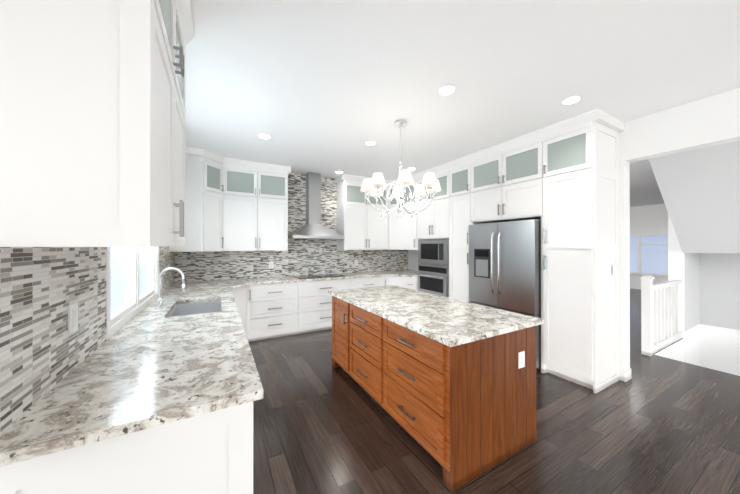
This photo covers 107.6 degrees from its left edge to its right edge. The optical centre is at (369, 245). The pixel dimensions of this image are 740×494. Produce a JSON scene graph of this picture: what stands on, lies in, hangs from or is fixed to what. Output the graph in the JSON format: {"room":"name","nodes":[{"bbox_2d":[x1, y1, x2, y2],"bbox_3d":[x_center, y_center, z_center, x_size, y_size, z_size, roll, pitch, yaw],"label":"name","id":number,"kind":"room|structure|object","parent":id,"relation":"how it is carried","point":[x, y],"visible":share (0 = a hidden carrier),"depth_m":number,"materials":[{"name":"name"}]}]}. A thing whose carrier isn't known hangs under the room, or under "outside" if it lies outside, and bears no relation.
{"room":"kitchen","nodes":[
{"label":"kitchen","id":0,"kind":"room"},
{"bbox_2d":[106,295,157,339],"bbox_3d":[-0.957,0.069,0.368,0.150,2.850,8.960,0,0,-29],"label":"wall","id":1,"kind":"structure","parent":0,"point":[118,327],"depth_m":2.03,"materials":[{"name":"white paint"}]},
{"bbox_2d":[0,246,174,432],"bbox_3d":[-1.940,-0.392,2.283,0.006,1.918,4.360,0,0,-29],"label":"backsplash","id":2,"kind":"structure","parent":1,"relation":"attached to","point":[43,352],"depth_m":1.03,"materials":[{"name":"tile"}]},
{"bbox_2d":[68,302,77,333],"bbox_3d":[-1.336,0.328,1.221,0.008,0.125,0.080,0,0,-29],"label":"electrical outlet","id":3,"kind":"object","parent":2,"relation":"attached to","point":[72,318],"visible":1,"depth_m":1.21,"materials":[{"name":"white plastic"}]},
{"bbox_2d":[0,0,193,246],"bbox_3d":[-1.062,-0.674,1.167,0.443,1.358,1.045,0,0,-29],"label":"upper cabinet","id":4,"kind":"object","parent":1,"relation":"attached to","point":[92,123],"visible":1,"depth_m":0.77,"materials":[{"name":"white wood"}]},
{"bbox_2d":[106,247,158,335],"bbox_3d":[-2.014,-0.163,2.264,0.162,1.400,1.620,0,0,-29],"label":"window","id":5,"kind":"structure","parent":1,"relation":"in","point":[132,280],"depth_m":2.20,"materials":[{"name":"white glass"}]},
{"bbox_2d":[169,146,223,251],"bbox_3d":[-2.561,-0.628,4.048,0.653,1.438,0.655,0,0,-29],"label":"upper cabinet","id":6,"kind":"object","parent":1,"relation":"attached to","point":[204,187],"visible":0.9,"depth_m":3.84,"materials":[{"name":"white wood"}]},
{"bbox_2d":[418,263,448,297],"bbox_3d":[1.293,0.612,4.899,0.604,0.530,0.756,0,0,-29],"label":"wall oven","id":7,"kind":"object","parent":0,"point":[433,278],"visible":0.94,"depth_m":4.71,"materials":[{"name":"silver metal"}]},
{"bbox_2d":[185,0,739,206],"bbox_3d":[4.824,-1.380,3.619,13.450,0.060,8.960,0,0,-29],"label":"ceiling","id":8,"kind":"structure","parent":0,"point":[326,88],"depth_m":2.12,"materials":[{"name":"white paint"}]},
{"bbox_2d":[257,134,270,138],"bbox_3d":[-1.311,-1.347,3.360,0.169,0.004,0.169,0,0,-38],"label":"recessed light","id":9,"kind":"object","parent":8,"relation":"in","point":[263,136],"depth_m":3.35,"materials":[{"name":"white plastic"}]},
{"bbox_2d":[364,141,376,145],"bbox_3d":[0.008,-1.346,3.585,0.169,0.004,0.169,0,0,37],"label":"recessed light","id":10,"kind":"object","parent":8,"relation":"in","point":[370,143],"depth_m":3.58,"materials":[{"name":"white plastic"}]},
{"bbox_2d":[360,120,440,218],"bbox_3d":[0.337,-0.823,2.978,0.867,1.053,0.867,0,0,-29],"label":"chandelier","id":11,"kind":"object","parent":8,"relation":"hanging from","point":[376,183],"visible":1,"depth_m":2.92,"materials":[{"name":"silver metal"}]},
{"bbox_2d":[437,85,456,95],"bbox_3d":[0.671,-1.349,2.364,0.169,0.004,0.169,0,0,-38],"label":"recessed light","id":12,"kind":"object","parent":8,"relation":"in","point":[445,90],"depth_m":2.36,"materials":[{"name":"white plastic"}]},
{"bbox_2d":[560,95,582,104],"bbox_3d":[1.877,-1.348,2.525,0.169,0.004,0.169,0,0,-38],"label":"recessed light","id":13,"kind":"object","parent":8,"relation":"in","point":[573,99],"depth_m":2.52,"materials":[{"name":"white plastic"}]},
{"bbox_2d":[624,88,739,162],"bbox_3d":[4.069,-1.145,0.877,0.150,0.420,4.920,0,0,-29],"label":"header beam","id":14,"kind":"structure","parent":8,"relation":"attached to","point":[713,120],"depth_m":2.59,"materials":[{"name":"white paint"}]},
{"bbox_2d":[249,288,739,493],"bbox_3d":[4.824,1.600,3.613,13.450,0.200,8.960,0,0,-29],"label":"floor","id":15,"kind":"structure","parent":0,"point":[656,424],"depth_m":2.12,"materials":[{"name":"brown wood"}]},
{"bbox_2d":[0,401,252,493],"bbox_3d":[-0.926,1.048,1.181,0.698,0.894,0.681,0,0,-29],"label":"base cabinet","id":16,"kind":"object","parent":15,"relation":"on","point":[210,453],"depth_m":0.92,"materials":[{"name":"white wood"}]},
{"bbox_2d":[176,290,235,304],"bbox_3d":[-2.083,1.052,3.286,0.743,0.894,0.727,0,0,-29],"label":"base cabinet","id":17,"kind":"object","parent":15,"relation":"on","point":[234,291],"depth_m":3.84,"materials":[{"name":"white wood"}]},
{"bbox_2d":[232,286,250,341],"bbox_3d":[-2.346,1.053,4.021,1.003,0.894,0.922,0,0,-29],"label":"base cabinet","id":18,"kind":"object","parent":15,"relation":"on","point":[243,294],"depth_m":4.03,"materials":[{"name":"white wood"}]},
{"bbox_2d":[0,286,262,466],"bbox_3d":[-1.482,0.585,2.207,0.733,0.035,3.042,0,0,-29],"label":"countertop","id":19,"kind":"structure","parent":18,"relation":"on","point":[150,365],"depth_m":1.12,"materials":[{"name":"stone"}]},
{"bbox_2d":[156,267,185,308],"bbox_3d":[-1.786,0.384,2.428,0.219,0.365,0.131,0,0,-29],"label":"faucet","id":20,"kind":"object","parent":19,"relation":"on","point":[160,302],"visible":1,"depth_m":2.42,"materials":[{"name":"silver metal"}]},
{"bbox_2d":[168,301,221,316],"bbox_3d":[-1.621,0.702,2.540,0.416,0.192,0.736,0,0,-29],"label":"sink","id":21,"kind":"object","parent":19,"relation":"in","point":[194,308],"visible":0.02,"depth_m":2.84,"materials":[{"name":"silver metal"}]},
{"bbox_2d":[167,270,417,289],"bbox_3d":[-0.797,0.589,4.809,4.476,0.035,1.065,0,0,-29],"label":"countertop","id":22,"kind":"structure","parent":18,"relation":"on","point":[235,283],"depth_m":4.51,"materials":[{"name":"stone"}]},
{"bbox_2d":[293,274,343,278],"bbox_3d":[-0.933,0.566,4.980,0.850,0.009,0.460,0,0,-29],"label":"cooktop","id":23,"kind":"object","parent":22,"relation":"in","point":[317,276],"visible":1,"depth_m":4.87,"materials":[{"name":"black glass"}]},
{"bbox_2d":[249,282,300,341],"bbox_3d":[-1.664,1.054,4.578,0.740,0.894,0.618,0,0,-29],"label":"base cabinet","id":24,"kind":"object","parent":15,"relation":"on","point":[283,309],"depth_m":4.32,"materials":[{"name":"white wood"}]},
{"bbox_2d":[301,279,348,333],"bbox_3d":[-0.927,1.055,4.992,0.950,0.894,0.618,0,0,-29],"label":"base cabinet","id":25,"kind":"object","parent":15,"relation":"on","point":[316,303],"depth_m":4.67,"materials":[{"name":"white wood"}]},
{"bbox_2d":[349,276,384,288],"bbox_3d":[-0.158,1.056,5.399,0.790,0.894,0.662,0,0,-29],"label":"base cabinet","id":26,"kind":"object","parent":15,"relation":"on","point":[369,281],"depth_m":5.12,"materials":[{"name":"white wood"}]},
{"bbox_2d":[385,276,417,290],"bbox_3d":[0.696,1.056,5.646,1.051,0.894,1.068,0,0,-29],"label":"base cabinet","id":27,"kind":"object","parent":15,"relation":"on","point":[405,282],"depth_m":5.21,"materials":[{"name":"white wood"}]},
{"bbox_2d":[332,296,535,491],"bbox_3d":[0.387,1.051,2.721,0.971,0.894,1.988,0,0,-29],"label":"kitchen island","id":28,"kind":"object","parent":15,"relation":"on","point":[463,414],"visible":0.9,"depth_m":1.89,"materials":[{"name":"brown wood"}]},
{"bbox_2d":[328,285,543,346],"bbox_3d":[0.402,0.586,2.731,0.985,0.035,2.050,0,0,-29],"label":"island countertop","id":29,"kind":"structure","parent":28,"relation":"on","point":[449,322],"depth_m":2.22,"materials":[{"name":"stone"}]},
{"bbox_2d":[518,351,524,368],"bbox_3d":[1.111,0.839,1.984,0.070,0.115,0.008,0,0,-29],"label":"outlet","id":30,"kind":"object","parent":28,"relation":"attached to","point":[521,359],"visible":1,"depth_m":1.98,"materials":[{"name":"white plastic"}]},
{"bbox_2d":[449,160,471,301],"bbox_3d":[1.671,0.124,4.378,0.598,2.755,0.460,0,0,-29],"label":"tall cabinet","id":31,"kind":"object","parent":15,"relation":"on","point":[461,174],"depth_m":4.24,"materials":[{"name":"white wood"}]},
{"bbox_2d":[469,219,540,371],"bbox_3d":[1.937,0.600,3.707,0.730,1.800,0.950,0,0,-29],"label":"fridge","id":32,"kind":"object","parent":15,"relation":"on","point":[504,265],"visible":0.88,"depth_m":3.43,"materials":[{"name":"grey metal"}]},
{"bbox_2d":[539,120,619,393],"bbox_3d":[2.387,0.121,3.102,0.598,2.755,0.528,0,0,-29],"label":"tall cabinet","id":33,"kind":"object","parent":15,"relation":"on","point":[560,180],"depth_m":2.91,"materials":[{"name":"white wood"}]},
{"bbox_2d":[612,265,615,275],"bbox_3d":[2.655,0.271,2.943,0.070,0.115,0.010,0,0,-29],"label":"light switch","id":34,"kind":"object","parent":33,"relation":"attached to","point":[613,270],"visible":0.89,"depth_m":2.93,"materials":[{"name":"white plastic"}]},
{"bbox_2d":[639,275,682,355],"bbox_3d":[4.399,0.958,4.052,1.498,1.085,0.120,0,0,-29],"label":"stair railing","id":35,"kind":"object","parent":15,"relation":"on","point":[659,316],"visible":1,"depth_m":3.87,"materials":[{"name":"white wood"}]},
{"bbox_2d":[408,131,629,380],"bbox_3d":[1.912,0.077,4.715,0.150,2.850,3.890,0,0,-29],"label":"wall","id":36,"kind":"structure","parent":0,"point":[624,244],"depth_m":3.01,"materials":[{"name":"white paint"}]},
{"bbox_2d":[388,175,417,249],"bbox_3d":[0.806,-0.626,5.707,0.805,1.438,1.060,0,0,-29],"label":"upper cabinet","id":37,"kind":"object","parent":36,"relation":"attached to","point":[402,233],"visible":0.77,"depth_m":5.37,"materials":[{"name":"white wood"}]},
{"bbox_2d":[417,168,450,239],"bbox_3d":[1.357,-0.683,4.937,0.598,1.140,0.821,0,0,-29],"label":"upper cabinet","id":38,"kind":"object","parent":36,"relation":"attached to","point":[434,222],"depth_m":4.68,"materials":[{"name":"white wood"}]},
{"bbox_2d":[418,239,448,265],"bbox_3d":[1.320,0.117,4.915,0.542,0.440,0.756,0,0,-29],"label":"microwave","id":39,"kind":"object","parent":38,"relation":"in","point":[434,251],"visible":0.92,"depth_m":4.73,"materials":[{"name":"silver metal"}]},
{"bbox_2d":[471,136,538,223],"bbox_3d":[2.021,-0.798,3.756,0.598,0.915,0.969,0,0,-29],"label":"upper cabinet","id":40,"kind":"object","parent":36,"relation":"attached to","point":[505,182],"depth_m":3.56,"materials":[{"name":"white wood"}]},
{"bbox_2d":[624,368,631,381],"bbox_3d":[1.915,1.447,4.707,0.174,0.110,3.900,0,0,-29],"label":"baseboard","id":41,"kind":"structure","parent":36,"relation":"attached to","point":[627,374],"depth_m":3.00,"materials":[{"name":"white wood"}]},
{"bbox_2d":[630,204,667,289],"bbox_3d":[10.621,0.081,6.873,0.150,2.850,8.960,0,0,-29],"label":"wall","id":42,"kind":"structure","parent":0,"point":[645,219],"depth_m":9.08,"materials":[{"name":"white paint"}]},
{"bbox_2d":[630,233,667,276],"bbox_3d":[9.353,0.309,8.936,0.060,1.400,2.200,0,0,-29],"label":"window","id":43,"kind":"structure","parent":42,"relation":"in","point":[639,244],"depth_m":9.18,"materials":[{"name":"white"}]},
{"bbox_2d":[654,338,683,361],"bbox_3d":[5.128,2.926,3.834,2.560,2.849,1.350,0,0,-29],"label":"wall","id":44,"kind":"structure","parent":0,"point":[674,351],"depth_m":4.15,"materials":[{"name":"paint"}]},
{"bbox_2d":[668,214,699,365],"bbox_3d":[5.429,1.427,4.676,0.909,5.550,0.180,0,0,-29],"label":"wall","id":45,"kind":"structure","parent":0,"point":[684,268],"depth_m":4.51,"materials":[{"name":"paint"}]},
{"bbox_2d":[649,141,739,253],"bbox_3d":[5.250,-0.615,3.317,2.860,1.468,2.018,0,0,-29],"label":"ceiling soffit","id":46,"kind":"structure","parent":0,"point":[700,190],"depth_m":3.60,"materials":[{"name":"paint"}]},
{"bbox_2d":[700,253,739,375],"bbox_3d":[6.179,2.161,4.425,0.150,4.080,1.350,0,0,-29],"label":"wall","id":47,"kind":"structure","parent":0,"point":[719,311],"depth_m":4.62,"materials":[{"name":"paint"}]},
{"bbox_3d":[-1.031,0.078,5.379,4.630,2.850,0.150,0,0,-29],"label":"wall","id":48,"kind":"structure","parent":0,"visible":0},
{"bbox_2d":[223,157,290,250],"bbox_3d":[-1.896,-0.628,4.569,1.025,1.438,0.413,0,0,-29],"label":"upper cabinet","id":49,"kind":"object","parent":48,"relation":"attached to","point":[255,206],"visible":0.98,"depth_m":4.40,"materials":[{"name":"white wood"}]},
{"bbox_2d":[175,173,407,281],"bbox_3d":[-1.054,-0.386,5.275,4.470,1.918,0.006,0,0,-29],"label":"backsplash","id":50,"kind":"structure","parent":48,"relation":"attached to","point":[299,257],"depth_m":5.11,"materials":[{"name":"tile"}]},
{"bbox_2d":[269,262,273,268],"bbox_3d":[-1.770,0.362,4.863,0.075,0.120,0.010,0,0,-29],"label":"electrical outlet","id":51,"kind":"object","parent":50,"relation":"attached to","point":[271,265],"depth_m":4.86,"materials":[{"name":"white plastic"}]},
{"bbox_2d":[288,172,344,238],"bbox_3d":[-1.005,-0.730,5.009,0.950,1.231,0.500,0,0,-29],"label":"range hood","id":52,"kind":"object","parent":48,"relation":"attached to","point":[313,227],"visible":0.94,"depth_m":5.01,"materials":[{"name":"silver metal"}]},
{"bbox_2d":[335,174,388,249],"bbox_3d":[-0.157,-0.626,5.546,1.045,1.438,0.413,0,0,-29],"label":"upper cabinet","id":53,"kind":"object","parent":48,"relation":"attached to","point":[362,223],"visible":0.85,"depth_m":5.37,"materials":[{"name":"white wood"}]},
{"label":"outside","id":54,"kind":"structure","parent":0,"visible":0},
{"bbox_2d":[630,235,666,273],"bbox_3d":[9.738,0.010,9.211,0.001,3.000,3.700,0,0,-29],"label":"window view","id":55,"kind":"structure","parent":54,"point":[654,258],"depth_m":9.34,"materials":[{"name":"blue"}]}
]}

